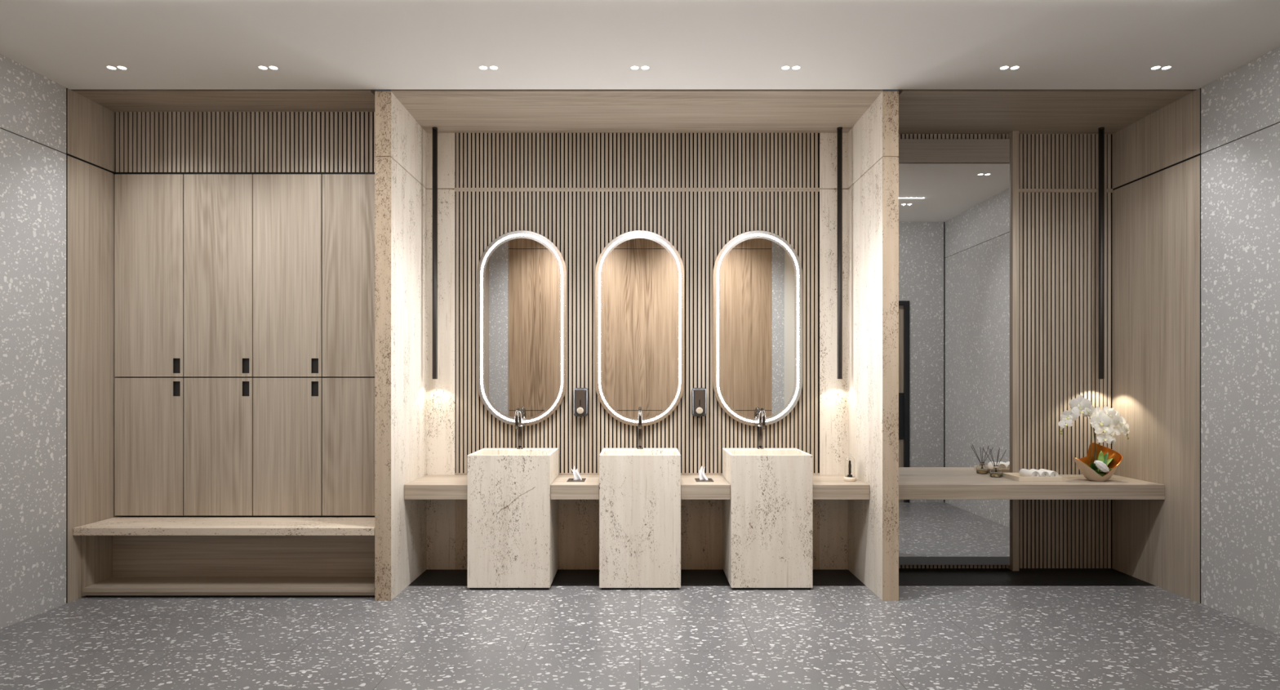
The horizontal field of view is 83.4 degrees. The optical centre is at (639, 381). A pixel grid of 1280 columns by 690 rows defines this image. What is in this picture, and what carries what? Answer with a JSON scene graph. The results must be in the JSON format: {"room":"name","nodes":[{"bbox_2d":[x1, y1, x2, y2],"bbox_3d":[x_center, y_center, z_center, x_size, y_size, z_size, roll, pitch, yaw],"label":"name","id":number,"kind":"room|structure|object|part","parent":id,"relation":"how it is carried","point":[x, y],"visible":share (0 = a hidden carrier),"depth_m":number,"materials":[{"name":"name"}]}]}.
{"room":"changing room","nodes":[
{"label":"changing room","id":0,"kind":"room"},
{"bbox_2d":[0,53,156,629],"bbox_3d":[-3.450,-0.214,3.247,0.120,3.050,3.913,0,0,0],"label":"wall","id":1,"kind":"structure","parent":0,"point":[33,105],"depth_m":4.15,"materials":[{"name":"grey stone"}]},
{"bbox_2d":[115,111,376,172],"bbox_3d":[-2.485,-1.544,4.639,1.794,0.390,0.030,0,0,0],"label":"wall","id":2,"kind":"structure","parent":0,"point":[147,141],"depth_m":4.62,"materials":[{"name":"brown wood"}]},
{"bbox_2d":[113,172,374,174],"bbox_3d":[-2.488,-1.344,4.653,1.804,0.011,0.054,0,0,0],"label":"trim","id":3,"kind":"structure","parent":2,"relation":"attached to","point":[114,173],"depth_m":4.63,"materials":[{"name":"black metal"}]},
{"bbox_2d":[374,91,426,600],"bbox_3d":[-1.538,-0.214,4.752,0.096,3.050,0.903,0,0,0],"label":"wall","id":4,"kind":"structure","parent":0,"point":[400,140],"depth_m":4.42,"materials":[{"name":"stone"}]},
{"bbox_2d":[404,475,466,499],"bbox_3d":[-1.288,0.697,4.776,0.400,0.094,0.480,0,0,0],"label":"countertop","id":5,"kind":"structure","parent":4,"relation":"attached to","point":[427,486],"depth_m":4.54,"materials":[{"name":"brown wood"}]},
{"bbox_2d":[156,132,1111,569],"bbox_3d":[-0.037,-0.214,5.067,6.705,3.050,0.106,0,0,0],"label":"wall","id":6,"kind":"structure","parent":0,"point":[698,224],"depth_m":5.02,"materials":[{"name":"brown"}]},
{"bbox_2d":[477,230,566,426],"bbox_3d":[-0.818,-0.371,4.993,0.618,1.357,0.040,0,0,0],"label":"oval mirror","id":7,"kind":"object","parent":6,"relation":"attached to","point":[522,274],"visible":0.98,"depth_m":4.98,"materials":[{"name":"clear mirror"}]},
{"bbox_2d":[550,475,599,499],"bbox_3d":[-0.411,0.697,4.773,0.307,0.094,0.474,0,0,0],"label":"countertop","id":8,"kind":"structure","parent":6,"relation":"attached to","point":[560,489],"depth_m":4.54,"materials":[{"name":"brown wood"}]},
{"bbox_2d":[566,466,586,481],"bbox_3d":[-0.419,0.602,4.745,0.114,0.096,0.150,0,0,0],"label":"holder","id":9,"kind":"object","parent":8,"relation":"on","point":[577,477],"visible":1,"depth_m":4.74,"materials":[{"name":"white paper"}]},
{"bbox_3d":[-0.419,0.648,4.745,0.114,0.003,0.150,0,0,0],"label":"plate","id":10,"kind":"part","parent":9,"relation":"part of","materials":[{"name":"brown metal"}]},
{"bbox_2d":[573,387,588,417],"bbox_3d":[-0.409,0.146,4.968,0.098,0.209,0.091,0,0,0],"label":"soap dispenser","id":11,"kind":"object","parent":6,"relation":"attached to","point":[580,394],"visible":1,"depth_m":4.93,"materials":[{"name":"black"}]},
{"bbox_3d":[-0.409,0.132,4.931,0.064,0.146,0.002,0,0,0],"label":"panel","id":12,"kind":"part","parent":11,"relation":"part of","materials":[{"name":"brown"}]},
{"bbox_2d":[454,187,819,191],"bbox_3d":[-0.019,-1.341,5.028,2.547,0.024,0.032,0,0,0],"label":"trim","id":13,"kind":"structure","parent":6,"relation":"attached to","point":[459,189],"depth_m":5.01,"materials":[{"name":"brown wood"}]},
{"bbox_2d":[454,472,819,475],"bbox_3d":[-0.019,0.646,5.028,2.547,0.016,0.032,0,0,0],"label":"trim","id":14,"kind":"structure","parent":6,"relation":"attached to","point":[455,473],"depth_m":5.01,"materials":[{"name":"brown wood"}]},
{"bbox_2d":[595,230,684,426],"bbox_3d":[-0.002,-0.371,4.993,0.618,1.357,0.040,0,0,0],"label":"oval mirror","id":15,"kind":"object","parent":6,"relation":"attached to","point":[639,274],"visible":1,"depth_m":4.98,"materials":[{"name":"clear mirror"}]},
{"bbox_2d":[691,387,706,417],"bbox_3d":[0.409,0.146,4.968,0.098,0.209,0.091,0,0,0],"label":"soap dispenser","id":16,"kind":"object","parent":6,"relation":"attached to","point":[698,394],"visible":1,"depth_m":4.93,"materials":[{"name":"black"}]},
{"bbox_3d":[0.409,0.132,4.931,0.064,0.146,0.002,0,0,0],"label":"panel","id":17,"kind":"part","parent":16,"relation":"part of","materials":[{"name":"brown"}]},
{"bbox_2d":[680,475,730,499],"bbox_3d":[0.415,0.697,4.773,0.312,0.094,0.474,0,0,0],"label":"countertop","id":18,"kind":"structure","parent":6,"relation":"attached to","point":[720,488],"depth_m":4.54,"materials":[{"name":"brown wood"}]},
{"bbox_2d":[694,466,713,481],"bbox_3d":[0.423,0.602,4.745,0.114,0.095,0.150,0,0,0],"label":"holder","id":19,"kind":"object","parent":18,"relation":"on","point":[703,477],"visible":1,"depth_m":4.74,"materials":[{"name":"white paper"}]},
{"bbox_3d":[0.423,0.648,4.745,0.114,0.003,0.150,0,0,0],"label":"plate","id":20,"kind":"part","parent":19,"relation":"part of","materials":[{"name":"brown metal"}]},
{"bbox_2d":[712,230,802,426],"bbox_3d":[0.817,-0.371,4.993,0.618,1.357,0.040,0,0,0],"label":"oval mirror","id":21,"kind":"object","parent":6,"relation":"attached to","point":[757,274],"visible":0.98,"depth_m":4.98,"materials":[{"name":"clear mirror"}]},
{"bbox_3d":[0.817,-0.371,4.999,0.616,1.355,0.028,0,0,0],"label":"frame","id":22,"kind":"part","parent":21,"relation":"part of","materials":[{"name":"white metal"}]},
{"bbox_2d":[897,138,1011,564],"bbox_3d":[2.066,-0.207,5.020,1.032,2.964,0.038,0,0,0],"label":"wall mirror","id":23,"kind":"object","parent":6,"relation":"attached to","point":[955,194],"visible":0.64,"depth_m":5.00,"materials":[{"name":"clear mirror"}]},
{"bbox_2d":[0,568,1279,689],"bbox_3d":[0.000,1.371,2.215,8.400,0.120,6.062,0,0,0],"label":"floor","id":24,"kind":"structure","parent":0,"point":[424,637],"depth_m":3.66,"materials":[{"name":"grey stone"}]},
{"bbox_2d":[72,516,374,597],"bbox_3d":[-2.488,1.092,4.467,1.799,0.438,0.347,0,0,0],"label":"bench","id":25,"kind":"object","parent":24,"relation":"on","point":[122,557],"visible":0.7,"depth_m":4.56,"materials":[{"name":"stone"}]},
{"bbox_3d":[-3.379,1.109,4.486,0.018,0.380,0.252,0,0,0],"label":"panel","id":26,"kind":"part","parent":25,"relation":"part of","materials":[{"name":"brown wood"}]},
{"bbox_2d":[115,377,183,515],"bbox_3d":[-3.158,0.417,4.820,0.438,0.887,0.400,0,0,0],"label":"locker","id":27,"kind":"object","parent":25,"relation":"on","point":[149,411],"visible":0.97,"depth_m":4.62,"materials":[{"name":"brown wood"}]},
{"bbox_2d":[115,173,186,377],"bbox_3d":[-3.158,-0.683,4.820,0.438,1.303,0.400,0,0,0],"label":"locker","id":28,"kind":"object","parent":27,"relation":"on","point":[149,207],"visible":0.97,"depth_m":4.62,"materials":[{"name":"brown wood"}]},
{"bbox_3d":[-2.979,-0.103,4.631,0.046,0.096,0.018,0,0,0],"label":"handle","id":29,"kind":"part","parent":28,"relation":"part of","materials":[{"name":"grey metal"}]},
{"bbox_3d":[-2.979,0.045,4.631,0.046,0.096,0.018,0,0,0],"label":"handle","id":30,"kind":"part","parent":27,"relation":"part of","materials":[{"name":"grey metal"}]},
{"bbox_2d":[183,377,253,515],"bbox_3d":[-2.713,0.417,4.820,0.438,0.887,0.400,0,0,0],"label":"locker","id":31,"kind":"object","parent":25,"relation":"on","point":[218,412],"visible":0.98,"depth_m":4.62,"materials":[{"name":"brown wood"}]},
{"bbox_2d":[183,173,254,377],"bbox_3d":[-2.713,-0.683,4.820,0.438,1.303,0.400,0,0,0],"label":"locker","id":32,"kind":"object","parent":31,"relation":"on","point":[218,208],"visible":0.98,"depth_m":4.62,"materials":[{"name":"brown wood"}]},
{"bbox_3d":[-2.535,-0.103,4.631,0.046,0.096,0.018,0,0,0],"label":"handle","id":33,"kind":"part","parent":32,"relation":"part of","materials":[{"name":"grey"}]},
{"bbox_3d":[-2.535,0.045,4.631,0.046,0.096,0.018,0,0,0],"label":"handle","id":34,"kind":"part","parent":31,"relation":"part of","materials":[{"name":"grey metal"}]},
{"bbox_3d":[-2.488,0.896,4.467,1.799,0.046,0.347,0,0,0],"label":"seat","id":35,"kind":"part","parent":25,"relation":"part of","materials":[{"name":"stone"}]},
{"bbox_2d":[83,577,374,592],"bbox_3d":[-2.488,1.262,4.471,1.764,0.026,0.242,0,0,0],"label":"shelf","id":36,"kind":"object","parent":25,"relation":"attached to","point":[103,584],"depth_m":4.42,"materials":[{"name":"brown wood"}]},
{"bbox_3d":[-2.481,1.084,4.602,1.778,0.330,0.020,0,0,0],"label":"panel","id":37,"kind":"part","parent":25,"relation":"part of","materials":[{"name":"brown wood"}]},
{"bbox_2d":[253,377,322,515],"bbox_3d":[-2.268,0.417,4.820,0.438,0.887,0.400,0,0,0],"label":"locker","id":38,"kind":"object","parent":25,"relation":"on","point":[287,412],"visible":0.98,"depth_m":4.62,"materials":[{"name":"brown wood"}]},
{"bbox_2d":[253,173,324,377],"bbox_3d":[-2.268,-0.683,4.820,0.438,1.303,0.400,0,0,0],"label":"locker","id":39,"kind":"object","parent":38,"relation":"on","point":[287,208],"visible":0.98,"depth_m":4.62,"materials":[{"name":"brown wood"}]},
{"bbox_3d":[-2.090,-0.103,4.631,0.046,0.096,0.018,0,0,0],"label":"handle","id":40,"kind":"part","parent":39,"relation":"part of","materials":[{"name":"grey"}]},
{"bbox_3d":[-2.090,0.045,4.631,0.046,0.096,0.018,0,0,0],"label":"handle","id":41,"kind":"part","parent":38,"relation":"part of","materials":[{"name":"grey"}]},
{"bbox_2d":[322,377,374,515],"bbox_3d":[-1.824,0.417,4.820,0.438,0.887,0.400,0,0,0],"label":"locker","id":42,"kind":"object","parent":25,"relation":"on","point":[348,403],"visible":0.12,"depth_m":4.62,"materials":[{"name":"brown wood"}]},
{"bbox_2d":[322,173,374,377],"bbox_3d":[-1.824,-0.683,4.820,0.438,1.303,0.400,0,0,0],"label":"locker","id":43,"kind":"object","parent":42,"relation":"on","point":[348,199],"visible":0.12,"depth_m":4.62,"materials":[{"name":"brown wood"}]},
{"bbox_2d":[466,448,558,589],"bbox_3d":[-0.827,0.886,4.765,0.520,0.849,0.491,0,0,0],"label":"basin","id":44,"kind":"object","parent":24,"relation":"on","point":[513,518],"visible":0.98,"depth_m":4.52,"materials":[{"name":"stone"}]},
{"bbox_2d":[515,407,523,448],"bbox_3d":[-0.827,0.319,4.888,0.042,0.286,0.161,0,0,0],"label":"faucet","id":45,"kind":"object","parent":44,"relation":"on","point":[517,413],"visible":1,"depth_m":4.93,"materials":[{"name":"grey metal"}]},
{"bbox_3d":[-0.827,0.247,4.883,0.024,0.141,0.152,0,0,0],"label":"spout","id":46,"kind":"part","parent":45,"relation":"part of","materials":[{"name":"grey metal"}]},
{"bbox_3d":[-0.827,0.376,4.947,0.033,0.157,0.033,0,0,0],"label":"post","id":47,"kind":"part","parent":45,"relation":"part of","materials":[{"name":"grey metal"}]},
{"bbox_2d":[599,448,680,589],"bbox_3d":[0.001,0.886,4.765,0.513,0.849,0.491,0,0,0],"label":"basin","id":48,"kind":"object","parent":24,"relation":"on","point":[640,489],"visible":0.99,"depth_m":4.52,"materials":[{"name":"stone"}]},
{"bbox_2d":[636,407,643,448],"bbox_3d":[0.001,0.319,4.888,0.042,0.286,0.161,0,0,0],"label":"faucet","id":49,"kind":"object","parent":48,"relation":"on","point":[640,427],"visible":1,"depth_m":4.93,"materials":[{"name":"grey metal"}]},
{"bbox_3d":[0.001,0.247,4.883,0.024,0.141,0.152,0,0,0],"label":"spout","id":50,"kind":"part","parent":49,"relation":"part of","materials":[{"name":"grey metal"}]},
{"bbox_3d":[0.001,0.376,4.947,0.033,0.157,0.033,0,0,0],"label":"post","id":51,"kind":"part","parent":49,"relation":"part of","materials":[{"name":"grey metal"}]},
{"bbox_2d":[722,448,813,589],"bbox_3d":[0.830,0.886,4.765,0.514,0.849,0.491,0,0,0],"label":"basin","id":52,"kind":"object","parent":24,"relation":"on","point":[767,518],"visible":0.99,"depth_m":4.52,"materials":[{"name":"stone"}]},
{"bbox_2d":[757,407,765,448],"bbox_3d":[0.830,0.319,4.888,0.042,0.286,0.161,0,0,0],"label":"faucet","id":53,"kind":"object","parent":52,"relation":"on","point":[762,425],"visible":1,"depth_m":4.93,"materials":[{"name":"grey metal"}]},
{"bbox_3d":[0.830,0.376,4.947,0.033,0.157,0.033,0,0,0],"label":"post","id":54,"kind":"part","parent":53,"relation":"part of","materials":[{"name":"grey metal"}]},
{"bbox_3d":[0.830,0.247,4.883,0.024,0.141,0.152,0,0,0],"label":"spout","id":55,"kind":"part","parent":53,"relation":"part of","materials":[{"name":"grey metal"}]},
{"bbox_2d":[0,0,1279,133],"bbox_3d":[0.000,-1.759,3.440,7.600,0.040,3.440,0,0,0],"label":"ceiling","id":56,"kind":"structure","parent":0,"point":[162,44],"depth_m":3.87,"materials":[{"name":"white paint"}]},
{"bbox_2d":[106,65,127,69],"bbox_3d":[-2.895,-1.738,3.978,0.104,0.002,0.046,0,0,0],"label":"recessed light","id":57,"kind":"object","parent":56,"relation":"in","point":[108,66],"visible":1,"depth_m":3.97,"materials":[{"name":"white"}]},
{"bbox_2d":[257,65,278,69],"bbox_3d":[-2.057,-1.738,3.978,0.104,0.002,0.046,0,0,0],"label":"recessed light","id":58,"kind":"object","parent":56,"relation":"in","point":[272,67],"visible":1,"depth_m":3.97,"materials":[{"name":"white"}]},
{"bbox_2d":[431,126,437,378],"bbox_3d":[-1.405,-0.879,4.923,0.036,1.720,0.036,0,0,0],"label":"tube","id":59,"kind":"object","parent":56,"relation":"hanging from","point":[434,129],"visible":1,"depth_m":4.91,"materials":[{"name":"brown metal"}]},
{"bbox_2d":[479,65,497,69],"bbox_3d":[-0.838,-1.738,3.978,0.104,0.002,0.046,0,0,0],"label":"recessed light","id":60,"kind":"object","parent":56,"relation":"in","point":[492,67],"visible":1,"depth_m":3.97,"materials":[{"name":"white"}]},
{"bbox_2d":[631,65,648,69],"bbox_3d":[0.000,-1.738,3.978,0.104,0.002,0.046,0,0,0],"label":"recessed light","id":61,"kind":"object","parent":56,"relation":"in","point":[634,67],"visible":1,"depth_m":3.97,"materials":[{"name":"white"}]},
{"bbox_2d":[781,65,799,69],"bbox_3d":[0.835,-1.738,3.978,0.104,0.002,0.046,0,0,0],"label":"recessed light","id":62,"kind":"object","parent":56,"relation":"in","point":[786,67],"visible":1,"depth_m":3.97,"materials":[{"name":"white"}]},
{"bbox_2d":[836,126,842,378],"bbox_3d":[1.368,-0.879,4.923,0.036,1.720,0.036,0,0,0],"label":"tube","id":63,"kind":"object","parent":56,"relation":"hanging from","point":[839,130],"visible":1,"depth_m":4.91,"materials":[{"name":"brown metal"}]},
{"bbox_2d":[1000,65,1019,69],"bbox_3d":[2.045,-1.738,3.978,0.104,0.002,0.046,0,0,0],"label":"recessed light","id":64,"kind":"object","parent":56,"relation":"in","point":[1005,67],"visible":1,"depth_m":3.97,"materials":[{"name":"white"}]},
{"bbox_2d":[1097,126,1104,378],"bbox_3d":[3.160,-0.879,4.923,0.036,1.720,0.036,0,0,0],"label":"tube","id":65,"kind":"object","parent":56,"relation":"hanging from","point":[1101,130],"visible":1,"depth_m":4.91,"materials":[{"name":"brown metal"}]},
{"bbox_2d":[1151,65,1171,69],"bbox_3d":[2.884,-1.738,3.978,0.104,0.002,0.046,0,0,0],"label":"recessed light","id":66,"kind":"object","parent":56,"relation":"in","point":[1157,66],"visible":1,"depth_m":3.97,"materials":[{"name":"white"}]},
{"bbox_2d":[847,91,898,600],"bbox_3d":[1.500,-0.214,4.752,0.096,3.050,0.903,0,0,0],"label":"wall","id":67,"kind":"structure","parent":0,"point":[873,188],"depth_m":4.45,"materials":[{"name":"stone"}]},
{"bbox_2d":[813,475,869,499],"bbox_3d":[1.269,0.697,4.776,0.361,0.094,0.480,0,0,0],"label":"countertop","id":68,"kind":"structure","parent":67,"relation":"attached to","point":[824,486],"depth_m":4.54,"materials":[{"name":"brown wood"}]},
{"bbox_2d":[844,453,856,481],"bbox_3d":[1.379,0.562,4.721,0.078,0.176,0.078,0,0,0],"label":"jar","id":69,"kind":"object","parent":68,"relation":"on","point":[850,463],"visible":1,"depth_m":4.69,"materials":[{"name":"beige"}]},
{"bbox_2d":[1111,46,1279,634],"bbox_3d":[3.375,-0.214,3.247,0.120,3.050,3.913,0,0,0],"label":"wall","id":70,"kind":"structure","parent":0,"point":[1240,109],"depth_m":4.23,"materials":[{"name":"grey stone"}]},
{"bbox_3d":[2.431,-0.214,5.130,1.767,3.050,0.100,0,0,0],"label":"wall","id":71,"kind":"structure","parent":0,"visible":0},
{"bbox_2d":[1008,130,1019,570],"bbox_3d":[2.605,-0.214,5.024,0.044,3.050,0.090,0,0,0],"label":"trim","id":72,"kind":"structure","parent":71,"relation":"attached to","point":[1014,135],"depth_m":4.98,"materials":[{"name":"brown wood"}]},
{"bbox_2d":[898,474,1164,499],"bbox_3d":[2.431,0.697,4.786,1.764,0.094,0.499,0,0,0],"label":"countertop","id":73,"kind":"structure","parent":71,"relation":"attached to","point":[1073,486],"depth_m":4.54,"materials":[{"name":"brown wood"}]},
{"bbox_2d":[982,447,1006,477],"bbox_3d":[2.422,0.548,4.902,0.162,0.204,0.075,0,0,0],"label":"reed diffuser","id":74,"kind":"object","parent":73,"relation":"on","point":[995,472],"visible":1,"depth_m":4.89,"materials":[{"name":"clear glass"}]},
{"bbox_2d":[990,465,1002,477],"bbox_3d":[2.428,0.611,4.902,0.075,0.078,0.075,0,0,0],"label":"bottle","id":75,"kind":"object","parent":74,"relation":"attached to","point":[995,472],"depth_m":4.88,"materials":[{"name":"clear glass"}]},
{"bbox_2d":[1002,472,1062,481],"bbox_3d":[2.612,0.635,4.793,0.285,0.030,0.218,0,0,0],"label":"tray","id":76,"kind":"object","parent":73,"relation":"on","point":[1014,476],"visible":0.71,"depth_m":4.68,"materials":[{"name":"beige wood"}]},
{"bbox_2d":[1018,468,1039,476],"bbox_3d":[2.590,0.613,4.784,0.054,0.053,0.155,0,0,0],"label":"rolled towel","id":77,"kind":"object","parent":76,"relation":"on","point":[1023,472],"visible":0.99,"depth_m":4.76,"materials":[{"name":"white fabric"}]},
{"bbox_2d":[1030,468,1048,476],"bbox_3d":[2.653,0.616,4.784,0.052,0.055,0.155,0,0,0],"label":"rolled towel","id":78,"kind":"object","parent":76,"relation":"on","point":[1042,473],"visible":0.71,"depth_m":4.71,"materials":[{"name":"white fabric"}]},
{"bbox_2d":[1038,468,1058,476],"bbox_3d":[2.715,0.616,4.784,0.053,0.057,0.155,0,0,0],"label":"rolled towel","id":79,"kind":"object","parent":76,"relation":"on","point":[1051,473],"visible":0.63,"depth_m":4.71,"materials":[{"name":"white fabric"}]},
{"bbox_2d":[1057,395,1129,481],"bbox_3d":[2.995,0.368,4.739,0.482,0.564,0.178,0,0,0],"label":"potted orchid","id":80,"kind":"object","parent":73,"relation":"on","point":[1101,462],"visible":1,"depth_m":4.71,"materials":[{"name":"white plant"}]},
{"bbox_3d":[2.796,0.272,4.725,0.086,0.070,0.024,0,0,23],"label":"flower","id":81,"kind":"part","parent":80,"relation":"part of","materials":[{"name":"white plant"}]},
{"bbox_3d":[2.811,0.231,4.732,0.012,0.059,0.072,0,0,-44],"label":"flower","id":82,"kind":"part","parent":80,"relation":"part of","materials":[{"name":"white plant"}]},
{"bbox_3d":[2.829,0.218,4.722,0.088,0.077,0.017,0,0,34],"label":"flower","id":83,"kind":"part","parent":80,"relation":"part of","materials":[{"name":"white plant"}]},
{"bbox_3d":[2.871,0.351,4.730,0.199,0.365,0.005,0,0,0],"label":"stem","id":84,"kind":"part","parent":80,"relation":"part of","materials":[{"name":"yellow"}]},
{"bbox_3d":[2.886,0.135,4.716,0.131,0.099,0.019,0,0,20],"label":"flower","id":85,"kind":"part","parent":80,"relation":"part of","materials":[{"name":"white plant"}]},
{"bbox_3d":[2.886,0.186,4.713,0.110,0.086,0.033,0,0,6],"label":"flower","id":86,"kind":"part","parent":80,"relation":"part of","materials":[{"name":"white plant"}]},
{"bbox_3d":[2.927,0.171,4.714,0.123,0.104,0.019,0,0,-14],"label":"flower","id":87,"kind":"part","parent":80,"relation":"part of","materials":[{"name":"white plant"}]},
{"bbox_3d":[2.998,0.207,4.721,0.110,0.090,0.016,0,0,11],"label":"flower","id":88,"kind":"part","parent":80,"relation":"part of","materials":[{"name":"white plant"}]},
{"bbox_2d":[1073,442,1122,481],"bbox_3d":[3.009,0.529,4.739,0.312,0.243,0.176,0,0,0],"label":"bowl","id":89,"kind":"object","parent":80,"relation":"attached to","point":[1101,462],"depth_m":4.72,"materials":[{"name":"orange metal"}]},
{"bbox_3d":[3.022,0.376,4.732,0.079,0.306,0.028,0,0,13],"label":"stem","id":90,"kind":"part","parent":80,"relation":"part of","materials":[{"name":"green"}]},
{"bbox_3d":[3.010,0.251,4.702,0.125,0.099,0.019,0,0,17],"label":"flower","id":91,"kind":"part","parent":80,"relation":"part of","materials":[{"name":"white plant"}]},
{"bbox_3d":[3.027,0.303,4.699,0.120,0.094,0.028,0,0,9],"label":"flower","id":92,"kind":"part","parent":80,"relation":"part of","materials":[{"name":"white plant"}]},
{"bbox_3d":[3.034,0.369,4.699,0.097,0.069,0.035,0,0,11],"label":"flower","id":93,"kind":"part","parent":80,"relation":"part of","materials":[{"name":"white plant"}]},
{"bbox_3d":[3.063,0.206,4.715,0.125,0.102,0.016,0,0,-6],"label":"flower","id":94,"kind":"part","parent":80,"relation":"part of","materials":[{"name":"white plant"}]},
{"bbox_3d":[3.064,0.326,4.701,0.101,0.079,0.027,0,0,-23],"label":"flower","id":95,"kind":"part","parent":80,"relation":"part of","materials":[{"name":"white plant"}]},
{"bbox_3d":[3.100,0.366,4.730,0.225,0.321,0.005,0,0,0],"label":"stem","id":96,"kind":"part","parent":80,"relation":"part of","materials":[{"name":"green"}]},
{"bbox_3d":[3.076,0.372,4.705,0.090,0.069,0.036,0,0,-20],"label":"flower","id":97,"kind":"part","parent":80,"relation":"part of","materials":[{"name":"white plant"}]},
{"bbox_3d":[3.108,0.215,4.726,0.121,0.096,0.017,0,0,-23],"label":"flower","id":98,"kind":"part","parent":80,"relation":"part of","materials":[{"name":"white plant"}]},
{"bbox_3d":[3.136,0.253,4.714,0.125,0.102,0.019,0,0,-20],"label":"flower","id":99,"kind":"part","parent":80,"relation":"part of","materials":[{"name":"white plant"}]},
{"bbox_3d":[3.152,0.318,4.718,0.092,0.063,0.036,0,0,0],"label":"flower","id":100,"kind":"part","parent":80,"relation":"part of","materials":[{"name":"white plant"}]},
{"bbox_3d":[3.172,0.289,4.723,0.111,0.085,0.026,0,0,-29],"label":"flower","id":101,"kind":"part","parent":80,"relation":"part of","materials":[{"name":"white plant"}]},
{"bbox_3d":[3.194,0.312,4.729,0.100,0.083,0.019,0,0,-40],"label":"flower","id":102,"kind":"part","parent":80,"relation":"part of","materials":[{"name":"white plant"}]},
{"bbox_2d":[1019,188,1112,192],"bbox_3d":[2.971,-1.341,5.054,0.688,0.024,0.032,0,0,0],"label":"trim","id":103,"kind":"structure","parent":71,"relation":"attached to","point":[1023,190],"depth_m":5.04,"materials":[{"name":"brown wood"}]}
]}

